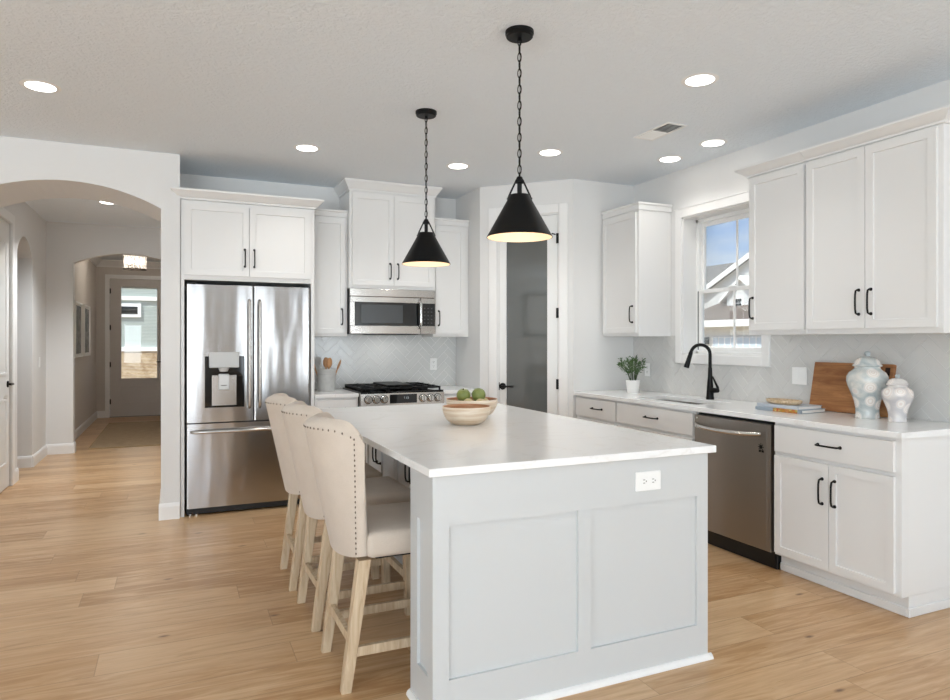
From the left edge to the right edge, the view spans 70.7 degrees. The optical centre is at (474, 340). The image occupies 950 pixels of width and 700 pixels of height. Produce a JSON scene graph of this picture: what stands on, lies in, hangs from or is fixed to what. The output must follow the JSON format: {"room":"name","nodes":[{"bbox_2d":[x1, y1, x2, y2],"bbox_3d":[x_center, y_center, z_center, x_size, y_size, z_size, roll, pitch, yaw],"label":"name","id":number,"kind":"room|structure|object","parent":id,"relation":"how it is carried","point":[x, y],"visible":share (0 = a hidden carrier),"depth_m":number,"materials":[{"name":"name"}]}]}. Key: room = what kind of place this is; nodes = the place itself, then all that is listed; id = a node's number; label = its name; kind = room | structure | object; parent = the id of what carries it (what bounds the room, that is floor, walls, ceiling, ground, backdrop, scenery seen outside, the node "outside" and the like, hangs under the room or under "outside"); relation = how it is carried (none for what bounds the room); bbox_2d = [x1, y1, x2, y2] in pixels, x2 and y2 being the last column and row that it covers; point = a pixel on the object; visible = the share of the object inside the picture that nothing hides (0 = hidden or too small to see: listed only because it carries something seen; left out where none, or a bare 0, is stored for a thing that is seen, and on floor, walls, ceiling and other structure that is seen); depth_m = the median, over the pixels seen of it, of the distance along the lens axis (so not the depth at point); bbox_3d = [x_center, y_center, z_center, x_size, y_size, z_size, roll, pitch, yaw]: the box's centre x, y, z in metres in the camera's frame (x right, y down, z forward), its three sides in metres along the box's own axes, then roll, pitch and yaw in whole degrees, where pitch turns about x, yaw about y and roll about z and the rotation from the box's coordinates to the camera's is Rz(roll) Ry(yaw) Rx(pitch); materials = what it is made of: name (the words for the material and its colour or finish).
{"room":"kitchen","nodes":[
{"label":"kitchen","id":0,"kind":"room"},
{"bbox_2d":[0,202,45,485],"bbox_3d":[-4.556,-0.035,6.561,0.140,2.790,3.100,0,0,-24],"label":"wall","id":1,"kind":"structure","parent":0,"point":[30,227],"depth_m":7.21,"materials":[{"name":"white paint"}]},
{"bbox_2d":[0,207,14,492],"bbox_3d":[-4.196,0.085,5.923,0.097,2.550,0.980,0,0,-24],"label":"door","id":2,"kind":"structure","parent":1,"relation":"in","point":[4,226],"depth_m":6.15,"materials":[{"name":"white paint"}]},
{"bbox_2d":[15,445,46,482],"bbox_3d":[-4.546,1.298,6.558,0.155,0.125,3.085,0,0,-24],"label":"baseboard","id":3,"kind":"structure","parent":1,"relation":"attached to","point":[22,461],"depth_m":7.20,"materials":[{"name":"white paint"}]},
{"bbox_2d":[75,260,95,429],"bbox_3d":[-5.929,-0.035,9.973,0.140,2.790,3.950,0,0,-24],"label":"wall","id":4,"kind":"structure","parent":0,"point":[85,271],"depth_m":10.50,"materials":[{"name":"grey paint"}]},
{"bbox_2d":[75,301,82,357],"bbox_3d":[-5.634,-0.160,9.519,0.027,0.780,0.750,0,0,-24],"label":"framed picture","id":5,"kind":"object","parent":4,"relation":"attached to","point":[78,306],"visible":0.78,"depth_m":9.56,"materials":[{"name":"white"}]},
{"bbox_2d":[76,305,80,353],"bbox_3d":[-5.639,-0.160,9.517,0.002,0.680,0.650,0,0,-24],"label":"artwork","id":6,"kind":"object","parent":5,"relation":"attached to","point":[78,307],"depth_m":9.56},
{"bbox_2d":[75,411,96,439],"bbox_3d":[-5.859,1.298,10.005,0.015,0.125,3.950,0,0,-24],"label":"baseboard","id":7,"kind":"structure","parent":4,"relation":"attached to","point":[93,417],"depth_m":10.26,"materials":[{"name":"white paint"}]},
{"bbox_2d":[83,304,90,355],"bbox_3d":[-6.034,-0.160,10.414,0.027,0.780,0.750,0,0,-24],"label":"framed picture","id":8,"kind":"object","parent":4,"relation":"attached to","point":[86,309],"visible":0.94,"depth_m":10.42,"materials":[{"name":"white"}]},
{"bbox_2d":[85,308,88,352],"bbox_3d":[-6.039,-0.160,10.412,0.002,0.680,0.650,0,0,-24],"label":"artwork","id":9,"kind":"object","parent":8,"relation":"attached to","point":[86,309],"depth_m":10.49},
{"bbox_2d":[90,257,101,266],"bbox_3d":[-5.820,-1.370,10.022,0.100,0.120,3.950,0,0,-24],"label":"trim","id":10,"kind":"structure","parent":4,"relation":"attached to","point":[95,261],"depth_m":11.42,"materials":[{"name":"white paint"}]},
{"bbox_2d":[0,136,179,503],"bbox_3d":[-4.701,-0.035,4.426,5.033,2.790,0.680,0,0,-24],"label":"wall","id":11,"kind":"structure","parent":0,"point":[30,169],"depth_m":5.09,"materials":[{"name":"white paint"}]},
{"bbox_2d":[159,489,179,520],"bbox_3d":[-4.699,1.298,4.419,5.030,0.125,0.695,0,0,-24],"label":"baseboard","id":12,"kind":"structure","parent":11,"relation":"attached to","point":[167,511],"depth_m":5.10,"materials":[{"name":"white paint"}]},
{"bbox_2d":[46,221,160,443],"bbox_3d":[-4.987,-0.035,8.149,3.950,2.790,0.150,0,0,-24],"label":"wall","id":13,"kind":"structure","parent":0,"point":[67,244],"depth_m":8.09,"materials":[{"name":"white paint"}]},
{"bbox_2d":[46,442,75,454],"bbox_3d":[-4.236,1.298,8.477,2.010,0.125,0.165,0,0,-24],"label":"baseboard","id":14,"kind":"structure","parent":13,"relation":"attached to","point":[64,448],"depth_m":8.06,"materials":[{"name":"white paint"}]},
{"bbox_2d":[96,267,160,417],"bbox_3d":[-5.870,-0.035,12.240,2.100,2.790,0.140,0,0,-24],"label":"wall","id":15,"kind":"structure","parent":0,"point":[100,271],"depth_m":11.84,"materials":[{"name":"grey paint"}]},
{"bbox_2d":[97,411,104,417],"bbox_3d":[-5.838,1.298,12.169,1.820,0.125,0.015,0,0,-24],"label":"baseboard","id":16,"kind":"structure","parent":15,"relation":"attached to","point":[100,414],"depth_m":11.82,"materials":[{"name":"white paint"}]},
{"bbox_2d":[97,260,160,268],"bbox_3d":[-5.821,-1.370,12.131,1.820,0.120,0.100,0,0,-24],"label":"trim","id":17,"kind":"structure","parent":15,"relation":"attached to","point":[104,263],"depth_m":11.96,"materials":[{"name":"white paint"}]},
{"bbox_2d":[105,274,160,417],"bbox_3d":[-6.078,0.090,12.131,1.080,2.540,0.169,0,0,-24],"label":"door","id":18,"kind":"structure","parent":15,"relation":"in","point":[124,397],"depth_m":12.01,"materials":[{"name":"white paint"}]},
{"bbox_2d":[180,174,455,499],"bbox_3d":[-1.385,-0.035,6.302,2.552,2.790,0.144,0,0,-24],"label":"wall","id":19,"kind":"structure","parent":0,"point":[364,359],"depth_m":6.37,"materials":[{"name":"white tile"}]},
{"bbox_2d":[314,208,347,336],"bbox_3d":[-1.351,-0.601,6.034,0.342,1.122,0.374,0,0,-24],"label":"upper cabinet","id":20,"kind":"object","parent":19,"relation":"attached to","point":[330,225],"visible":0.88,"depth_m":5.91,"materials":[{"name":"white paint"}]},
{"bbox_2d":[334,178,442,290],"bbox_3d":[-0.809,-0.949,6.238,0.916,0.958,0.444,0,0,-24],"label":"upper cabinet","id":21,"kind":"object","parent":19,"relation":"attached to","point":[384,219],"visible":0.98,"depth_m":6.05,"materials":[{"name":"white paint"}]},
{"bbox_2d":[347,288,434,334],"bbox_3d":[-0.805,-0.263,6.229,0.802,0.409,0.460,0,0,-24],"label":"microwave","id":22,"kind":"object","parent":21,"relation":"attached to","point":[369,311],"visible":0.98,"depth_m":6.06,"materials":[{"name":"silver metal"}]},
{"bbox_2d":[430,358,436,369],"bbox_3d":[-0.412,0.229,6.647,0.072,0.117,0.008,0,0,-24],"label":"outlet","id":23,"kind":"object","parent":19,"relation":"attached to","point":[433,361],"visible":1,"depth_m":6.65,"materials":[{"name":"white plastic"}]},
{"bbox_2d":[422,218,468,336],"bbox_3d":[-0.284,-0.601,6.511,0.367,1.122,0.374,0,0,-24],"label":"upper cabinet","id":24,"kind":"object","parent":19,"relation":"attached to","point":[451,281],"visible":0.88,"depth_m":6.39,"materials":[{"name":"white paint"}]},
{"bbox_2d":[456,187,479,387],"bbox_3d":[-0.049,-0.035,6.581,0.115,2.790,0.725,0,0,-24],"label":"wall","id":25,"kind":"structure","parent":0,"point":[467,205],"depth_m":6.41,"materials":[{"name":"white paint"}]},
{"bbox_2d":[0,0,949,261],"bbox_3d":[-2.355,-1.505,4.040,9.400,0.150,18.200,0,0,-24],"label":"ceiling","id":26,"kind":"structure","parent":0,"point":[229,88],"depth_m":3.64,"materials":[{"name":"white paint"}]},
{"bbox_2d":[19,79,60,92],"bbox_3d":[-2.439,-1.428,3.762,0.200,0.004,0.200,0,0,-24],"label":"recessed light","id":27,"kind":"object","parent":26,"relation":"in","point":[36,85],"visible":1,"depth_m":3.75,"materials":[{"name":"white plastic"}]},
{"bbox_2d":[123,255,146,270],"bbox_3d":[-5.212,-1.261,10.267,0.332,0.338,0.332,0,0,-24],"label":"light","id":28,"kind":"object","parent":26,"relation":"attached to","point":[132,261],"visible":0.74,"depth_m":10.26,"materials":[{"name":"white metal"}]},
{"bbox_2d":[293,144,320,151],"bbox_3d":[-1.245,-1.428,4.965,0.200,0.004,0.200,0,0,-24],"label":"recessed light","id":29,"kind":"object","parent":26,"relation":"in","point":[301,147],"visible":1,"depth_m":4.95,"materials":[{"name":"white plastic"}]},
{"bbox_2d":[402,108,450,266],"bbox_3d":[-0.304,-0.954,4.178,0.304,0.952,0.304,0,0,-24],"label":"pendant lamp","id":30,"kind":"object","parent":26,"relation":"hanging from","point":[426,251],"visible":1,"depth_m":4.12,"materials":[{"name":"black metal"}]},
{"bbox_2d":[446,163,469,168],"bbox_3d":[-0.139,-1.428,5.475,0.200,0.004,0.200,0,0,-24],"label":"recessed light","id":31,"kind":"object","parent":26,"relation":"in","point":[451,165],"visible":1,"depth_m":5.46,"materials":[{"name":"white plastic"}]},
{"bbox_2d":[487,25,552,241],"bbox_3d":[0.206,-0.954,3.096,0.304,0.952,0.304,0,0,-24],"label":"pendant lamp","id":32,"kind":"object","parent":26,"relation":"hanging from","point":[519,220],"visible":1,"depth_m":3.05,"materials":[{"name":"black metal"}]},
{"bbox_2d":[537,149,562,155],"bbox_3d":[0.569,-1.428,5.082,0.200,0.004,0.200,0,0,-24],"label":"recessed light","id":33,"kind":"object","parent":26,"relation":"in","point":[545,152],"visible":1,"depth_m":5.07,"materials":[{"name":"white plastic"}]},
{"bbox_2d":[633,122,687,140],"bbox_3d":[1.260,-1.426,4.567,0.170,0.008,0.360,0,0,-24],"label":"ceiling vent","id":34,"kind":"object","parent":26,"relation":"in","point":[666,128],"visible":1,"depth_m":4.55,"materials":[{"name":"white plastic"}]},
{"bbox_2d":[657,156,682,161],"bbox_3d":[1.532,-1.428,5.264,0.200,0.004,0.200,0,0,-24],"label":"recessed light","id":35,"kind":"object","parent":26,"relation":"in","point":[665,158],"visible":1,"depth_m":5.25,"materials":[{"name":"white plastic"}]},
{"bbox_2d":[681,73,718,86],"bbox_3d":[1.232,-1.428,3.671,0.200,0.004,0.200,0,0,-24],"label":"recessed light","id":36,"kind":"object","parent":26,"relation":"in","point":[699,79],"visible":1,"depth_m":3.66,"materials":[{"name":"white plastic"}]},
{"bbox_2d":[699,139,727,146],"bbox_3d":[1.719,-1.428,4.839,0.200,0.004,0.200,0,0,-24],"label":"recessed light","id":37,"kind":"object","parent":26,"relation":"in","point":[712,142],"visible":1,"depth_m":4.82,"materials":[{"name":"white plastic"}]},
{"bbox_2d":[0,416,949,699],"bbox_3d":[-2.355,1.420,4.040,9.400,0.120,18.200,0,0,-24],"label":"floor","id":38,"kind":"structure","parent":0,"point":[102,598],"depth_m":3.26,"materials":[{"name":"brown wood"}]},
{"bbox_2d":[88,421,160,448],"bbox_3d":[-4.989,1.354,9.928,1.000,0.010,2.900,0,0,-24],"label":"rug","id":39,"kind":"object","parent":38,"relation":"on","point":[141,433],"visible":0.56,"depth_m":9.58,"materials":[{"name":"carpet"}]},
{"bbox_2d":[170,186,323,516],"bbox_3d":[-1.913,0.095,5.617,1.162,2.530,0.677,0,0,-24],"label":"tall cabinet","id":40,"kind":"object","parent":38,"relation":"on","point":[227,238],"visible":0.96,"depth_m":5.34,"materials":[{"name":"white paint"}]},
{"bbox_2d":[186,282,309,515],"bbox_3d":[-1.908,0.452,5.608,0.940,1.816,0.693,0,0,-24],"label":"refrigerator","id":41,"kind":"object","parent":38,"relation":"on","point":[246,345],"visible":0.88,"depth_m":5.32,"materials":[{"name":"grey metal"}]},
{"bbox_2d":[265,393,381,590],"bbox_3d":[-0.901,0.832,3.910,0.627,1.056,0.466,0,0,-23],"label":"counter stool","id":42,"kind":"object","parent":38,"relation":"on","point":[275,403],"visible":0.45,"depth_m":3.72,"materials":[{"name":"beige fabric"}]},
{"bbox_2d":[314,397,357,407],"bbox_3d":[-1.279,0.918,5.908,0.366,0.883,0.664,0,0,-24],"label":"base cabinet","id":43,"kind":"object","parent":38,"relation":"on","point":[343,401],"visible":0.02,"depth_m":5.64,"materials":[{"name":"white paint"}]},
{"bbox_2d":[314,389,358,397],"bbox_3d":[-1.286,0.461,5.921,0.368,0.030,0.636,0,0,-24],"label":"countertop","id":44,"kind":"structure","parent":43,"relation":"on","point":[338,393],"depth_m":5.69,"materials":[{"name":"white stone"}]},
{"bbox_2d":[317,369,335,390],"bbox_3d":[-1.331,0.348,6.000,0.167,0.196,0.167,0,0,-24],"label":"utensil crock","id":45,"kind":"object","parent":44,"relation":"on","point":[326,378],"visible":0.99,"depth_m":5.93,"materials":[{"name":"grey ceramic"}]},
{"bbox_2d":[323,357,327,368],"bbox_3d":[-1.344,0.290,6.058,0.047,0.286,0.045,0,0,40],"label":"wooden spatula","id":46,"kind":"object","parent":45,"relation":"in","point":[325,358],"visible":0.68,"depth_m":6.05,"materials":[{"name":"brown wood"}]},
{"bbox_2d":[326,358,331,368],"bbox_3d":[-1.299,0.290,5.952,0.052,0.285,0.050,0,0,2],"label":"wooden spoon","id":47,"kind":"object","parent":45,"relation":"in","point":[329,360],"visible":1,"depth_m":5.94,"materials":[{"name":"brown wood"}]},
{"bbox_2d":[281,401,410,631],"bbox_3d":[-0.659,0.832,3.400,0.627,1.056,0.466,0,0,-25],"label":"counter stool","id":48,"kind":"object","parent":38,"relation":"on","point":[384,489],"visible":0.63,"depth_m":3.25,"materials":[{"name":"beige fabric"}]},
{"bbox_2d":[303,412,410,694],"bbox_3d":[-0.408,0.832,2.846,0.627,1.056,0.466,0,0,-24],"label":"counter stool","id":49,"kind":"object","parent":38,"relation":"on","point":[356,529],"visible":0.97,"depth_m":2.63,"materials":[{"name":"beige fabric"}]},
{"bbox_2d":[343,381,443,461],"bbox_3d":[-0.745,0.872,6.099,0.756,0.976,0.737,0,0,-24],"label":"range","id":50,"kind":"object","parent":38,"relation":"on","point":[392,392],"visible":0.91,"depth_m":5.86,"materials":[{"name":"silver metal"}]},
{"bbox_2d":[343,387,442,392],"bbox_3d":[-0.759,0.438,6.129,0.756,0.008,0.660,0,0,-24],"label":"cooktop","id":51,"kind":"object","parent":50,"relation":"in","point":[354,389],"depth_m":5.88,"materials":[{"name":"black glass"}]},
{"bbox_2d":[444,393,471,402],"bbox_3d":[-0.235,0.918,6.374,0.388,0.883,0.664,0,0,-24],"label":"base cabinet","id":52,"kind":"object","parent":38,"relation":"on","point":[446,396],"visible":0.02,"depth_m":6.07,"materials":[{"name":"white paint"}]},
{"bbox_2d":[437,385,475,393],"bbox_3d":[-0.242,0.461,6.388,0.391,0.030,0.636,0,0,-24],"label":"countertop","id":53,"kind":"structure","parent":52,"relation":"on","point":[449,389],"depth_m":6.29,"materials":[{"name":"white stone"}]},
{"bbox_2d":[366,444,713,699],"bbox_3d":[-0.008,0.918,3.632,1.332,0.883,2.242,0,0,-24],"label":"kitchen island","id":54,"kind":"object","parent":38,"relation":"on","point":[547,583],"visible":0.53,"depth_m":2.58,"materials":[{"name":"grey paint"}]},
{"bbox_2d":[319,403,715,477],"bbox_3d":[-0.030,0.461,3.637,1.305,0.030,2.285,0,0,-24],"label":"island countertop","id":55,"kind":"structure","parent":54,"relation":"on","point":[420,437],"depth_m":3.03,"materials":[{"name":"white stone"}]},
{"bbox_2d":[442,404,490,425],"bbox_3d":[-0.046,0.398,3.600,0.260,0.097,0.260,0,0,-24],"label":"wooden bowl","id":56,"kind":"object","parent":55,"relation":"on","point":[457,414],"visible":1,"depth_m":3.51,"materials":[{"name":"brown wood"}]},
{"bbox_2d":[446,397,497,414],"bbox_3d":[-0.019,0.393,3.935,0.304,0.107,0.304,0,0,-24],"label":"wooden bowl","id":57,"kind":"object","parent":55,"relation":"on","point":[492,402],"visible":0.34,"depth_m":3.84,"materials":[{"name":"brown wood"}]},
{"bbox_2d":[457,388,470,400],"bbox_3d":[-0.067,0.319,3.926,0.083,0.084,0.083,0,0,-24],"label":"apple","id":58,"kind":"object","parent":57,"relation":"in","point":[462,394],"visible":0.73,"depth_m":3.90,"materials":[{"name":"green food"}]},
{"bbox_3d":[0.052,0.368,3.941,0.071,0.072,0.071,0,0,-24],"label":"fruit","id":59,"kind":"object","parent":57,"relation":"in","visible":0},
{"bbox_2d":[472,388,485,400],"bbox_3d":[0.021,0.318,3.940,0.083,0.084,0.083,0,0,-24],"label":"apple","id":60,"kind":"object","parent":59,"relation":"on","point":[478,393],"visible":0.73,"depth_m":3.91,"materials":[{"name":"green food"}]},
{"bbox_2d":[635,470,660,491],"bbox_3d":[0.709,0.572,2.740,0.127,0.079,0.008,0,0,-24],"label":"outlet","id":61,"kind":"object","parent":54,"relation":"attached to","point":[647,480],"visible":1,"depth_m":2.74,"materials":[{"name":"white plastic"}]},
{"bbox_2d":[641,478,647,484],"bbox_3d":[0.689,0.572,2.729,0.034,0.029,0.002,0,0,-24],"label":"socket","id":62,"kind":"object","parent":61,"relation":"attached to","point":[644,481],"depth_m":2.73,"materials":[{"name":"grey plastic"}]},
{"bbox_2d":[650,477,656,483],"bbox_3d":[0.730,0.572,2.747,0.034,0.029,0.002,0,0,-24],"label":"socket","id":63,"kind":"object","parent":61,"relation":"attached to","point":[653,480],"depth_m":2.75,"materials":[{"name":"grey plastic"}]},
{"bbox_2d":[576,395,617,425],"bbox_3d":[1.278,0.918,5.764,0.672,0.883,0.600,0,0,-24],"label":"drawer","id":64,"kind":"object","parent":38,"relation":"on","point":[604,411],"visible":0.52,"depth_m":5.61,"materials":[{"name":"white paint"}]},
{"bbox_2d":[617,401,698,440],"bbox_3d":[1.581,0.918,5.088,0.672,0.884,0.878,0,0,-24],"label":"base cabinet","id":65,"kind":"object","parent":38,"relation":"on","point":[671,422],"visible":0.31,"depth_m":4.90,"materials":[{"name":"white paint"}]},
{"bbox_2d":[694,412,780,569],"bbox_3d":[1.848,0.923,4.362,0.653,0.874,0.651,0,0,-24],"label":"dishwasher","id":66,"kind":"object","parent":38,"relation":"on","point":[741,468],"visible":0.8,"depth_m":4.18,"materials":[{"name":"silver metal"}]},
{"bbox_2d":[774,422,949,617],"bbox_3d":[2.188,0.918,3.731,0.672,0.883,0.769,0,0,-24],"label":"base cabinet","id":67,"kind":"object","parent":38,"relation":"on","point":[864,517],"visible":0.98,"depth_m":3.43,"materials":[{"name":"white paint"}]},
{"bbox_2d":[574,390,949,438],"bbox_3d":[1.765,0.461,4.713,0.645,0.030,2.923,0,0,-24],"label":"countertop","id":68,"kind":"structure","parent":67,"relation":"on","point":[846,422],"depth_m":4.06,"materials":[{"name":"white stone"}]},
{"bbox_2d":[617,354,645,392],"bbox_3d":[1.345,0.281,5.755,0.257,0.331,0.274,0,0,12],"label":"potted plant","id":69,"kind":"object","parent":68,"relation":"on","point":[632,385],"visible":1,"depth_m":5.74,"materials":[{"name":"green plant"}]},
{"bbox_2d":[661,399,701,404],"bbox_3d":[1.556,0.579,5.086,0.377,0.203,0.757,0,0,-24],"label":"sink","id":70,"kind":"object","parent":68,"relation":"in","point":[661,399],"visible":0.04,"depth_m":5.31,"materials":[{"name":"grey metal"}]},
{"bbox_2d":[684,343,719,399],"bbox_3d":[1.736,0.232,5.130,0.259,0.429,0.100,0,0,21],"label":"faucet","id":71,"kind":"object","parent":68,"relation":"on","point":[710,391],"visible":1,"depth_m":5.12,"materials":[{"name":"black metal"}]},
{"bbox_2d":[755,406,824,413],"bbox_3d":[2.013,0.434,4.283,0.240,0.022,0.330,0,0,-30],"label":"book","id":72,"kind":"object","parent":68,"relation":"on","point":[807,411],"visible":0.73,"depth_m":4.17,"materials":[{"name":"white paper"}]},
{"bbox_2d":[757,402,821,409],"bbox_3d":[2.009,0.413,4.287,0.220,0.020,0.310,0,0,-26],"label":"book","id":73,"kind":"object","parent":72,"relation":"on","point":[802,406],"visible":0.85,"depth_m":4.19,"materials":[{"name":"grey paper"}]},
{"bbox_2d":[766,398,802,404],"bbox_3d":[1.982,0.389,4.299,0.140,0.027,0.250,0,0,-27],"label":"tray","id":74,"kind":"object","parent":73,"relation":"on","point":[770,400],"visible":1,"depth_m":4.26,"materials":[{"name":"beige wood"}]},
{"bbox_2d":[809,362,896,417],"bbox_3d":[2.323,0.292,4.148,0.082,0.309,0.535,0,0,-24],"label":"cutting board","id":75,"kind":"object","parent":68,"relation":"on","point":[829,389],"visible":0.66,"depth_m":4.23,"materials":[{"name":"brown wood"}]},
{"bbox_2d":[846,351,888,418],"bbox_3d":[2.270,0.252,3.877,0.217,0.387,0.217,0,0,-24],"label":"ginger jar","id":76,"kind":"object","parent":68,"relation":"on","point":[866,381],"visible":0.98,"depth_m":3.82,"materials":[{"name":"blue ceramic"}]},
{"bbox_2d":[881,374,913,422],"bbox_3d":[2.333,0.315,3.700,0.157,0.262,0.157,0,0,-24],"label":"ginger jar","id":77,"kind":"object","parent":68,"relation":"on","point":[897,397],"visible":1,"depth_m":3.66,"materials":[{"name":"white ceramic"}]},
{"bbox_2d":[480,179,572,417],"bbox_3d":[0.477,-0.035,6.124,0.877,2.790,0.115,0,0,21],"label":"wall","id":78,"kind":"structure","parent":0,"point":[558,191],"depth_m":6.13,"materials":[{"name":"white paint"}]},
{"bbox_2d":[489,203,567,416],"bbox_3d":[0.489,0.069,6.090,0.744,2.582,0.170,0,0,21],"label":"door","id":79,"kind":"structure","parent":78,"relation":"in","point":[532,276],"depth_m":6.06,"materials":[{"name":"white paint"}]},
{"bbox_2d":[573,179,633,417],"bbox_3d":[1.141,-0.035,6.100,0.655,2.790,0.115,0,0,-24],"label":"wall","id":80,"kind":"structure","parent":0,"point":[595,356],"depth_m":5.99,"materials":[{"name":"white paint"}]},
{"bbox_2d":[633,79,949,422],"bbox_3d":[3.217,-0.035,2.502,0.204,2.790,10.840,0,0,-24],"label":"wall","id":81,"kind":"structure","parent":0,"point":[923,360],"depth_m":4.62,"materials":[{"name":"white paint"}]},
{"bbox_2d":[601,201,672,336],"bbox_3d":[1.391,-0.599,5.853,0.394,1.117,0.530,0,0,-24],"label":"upper cabinet","id":82,"kind":"object","parent":81,"relation":"attached to","point":[636,235],"visible":1,"depth_m":5.67,"materials":[{"name":"white paint"}]},
{"bbox_2d":[645,363,649,375],"bbox_3d":[1.538,0.255,5.979,0.008,0.117,0.072,0,0,-24],"label":"outlet","id":83,"kind":"object","parent":81,"relation":"attached to","point":[647,365],"visible":0.98,"depth_m":5.97,"materials":[{"name":"white plastic"}]},
{"bbox_2d":[674,191,770,366],"bbox_3d":[1.982,-0.461,5.240,0.222,1.287,0.994,0,0,-24],"label":"window","id":84,"kind":"structure","parent":81,"relation":"in","point":[692,222],"depth_m":5.58,"materials":[{"name":"white paint"}]},
{"bbox_2d":[734,151,817,334],"bbox_3d":[2.043,-0.598,4.384,0.404,1.116,0.522,0,0,-24],"label":"upper cabinet","id":85,"kind":"object","parent":81,"relation":"attached to","point":[777,186],"visible":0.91,"depth_m":4.27,"materials":[{"name":"white paint"}]},
{"bbox_2d":[792,367,806,384],"bbox_3d":[2.189,0.235,4.523,0.009,0.117,0.118,0,0,-24],"label":"light switch","id":86,"kind":"object","parent":81,"relation":"attached to","point":[799,374],"visible":1,"depth_m":4.52,"materials":[{"name":"white plastic"}]},
{"bbox_2d":[799,104,949,334],"bbox_3d":[2.327,-0.598,3.750,0.404,1.116,0.862,0,0,-24],"label":"upper cabinet","id":87,"kind":"object","parent":81,"relation":"attached to","point":[878,198],"visible":1,"depth_m":3.64,"materials":[{"name":"white paint"}]},
{"label":"outside","id":88,"kind":"structure","parent":0,"visible":0},
{"bbox_3d":[-1.080,2.060,26.904,100.000,0.100,90.000,0,0,-24],"label":"ground","id":89,"kind":"structure","parent":88,"visible":0},
{"bbox_2d":[121,287,156,378],"bbox_3d":[-11.938,-2.090,24.238,13.000,8.200,7.200,0,0,-24],"label":"house","id":90,"kind":"structure","parent":89,"relation":"on","point":[126,339],"depth_m":21.44,"materials":[{"name":"grey"}]},
{"bbox_2d":[704,252,760,347],"bbox_3d":[14.935,-1.340,35.821,13.480,6.700,16.800,0,0,-24],"label":"house","id":91,"kind":"structure","parent":89,"relation":"on","point":[718,306],"depth_m":30.12,"materials":[{"name":"white"}]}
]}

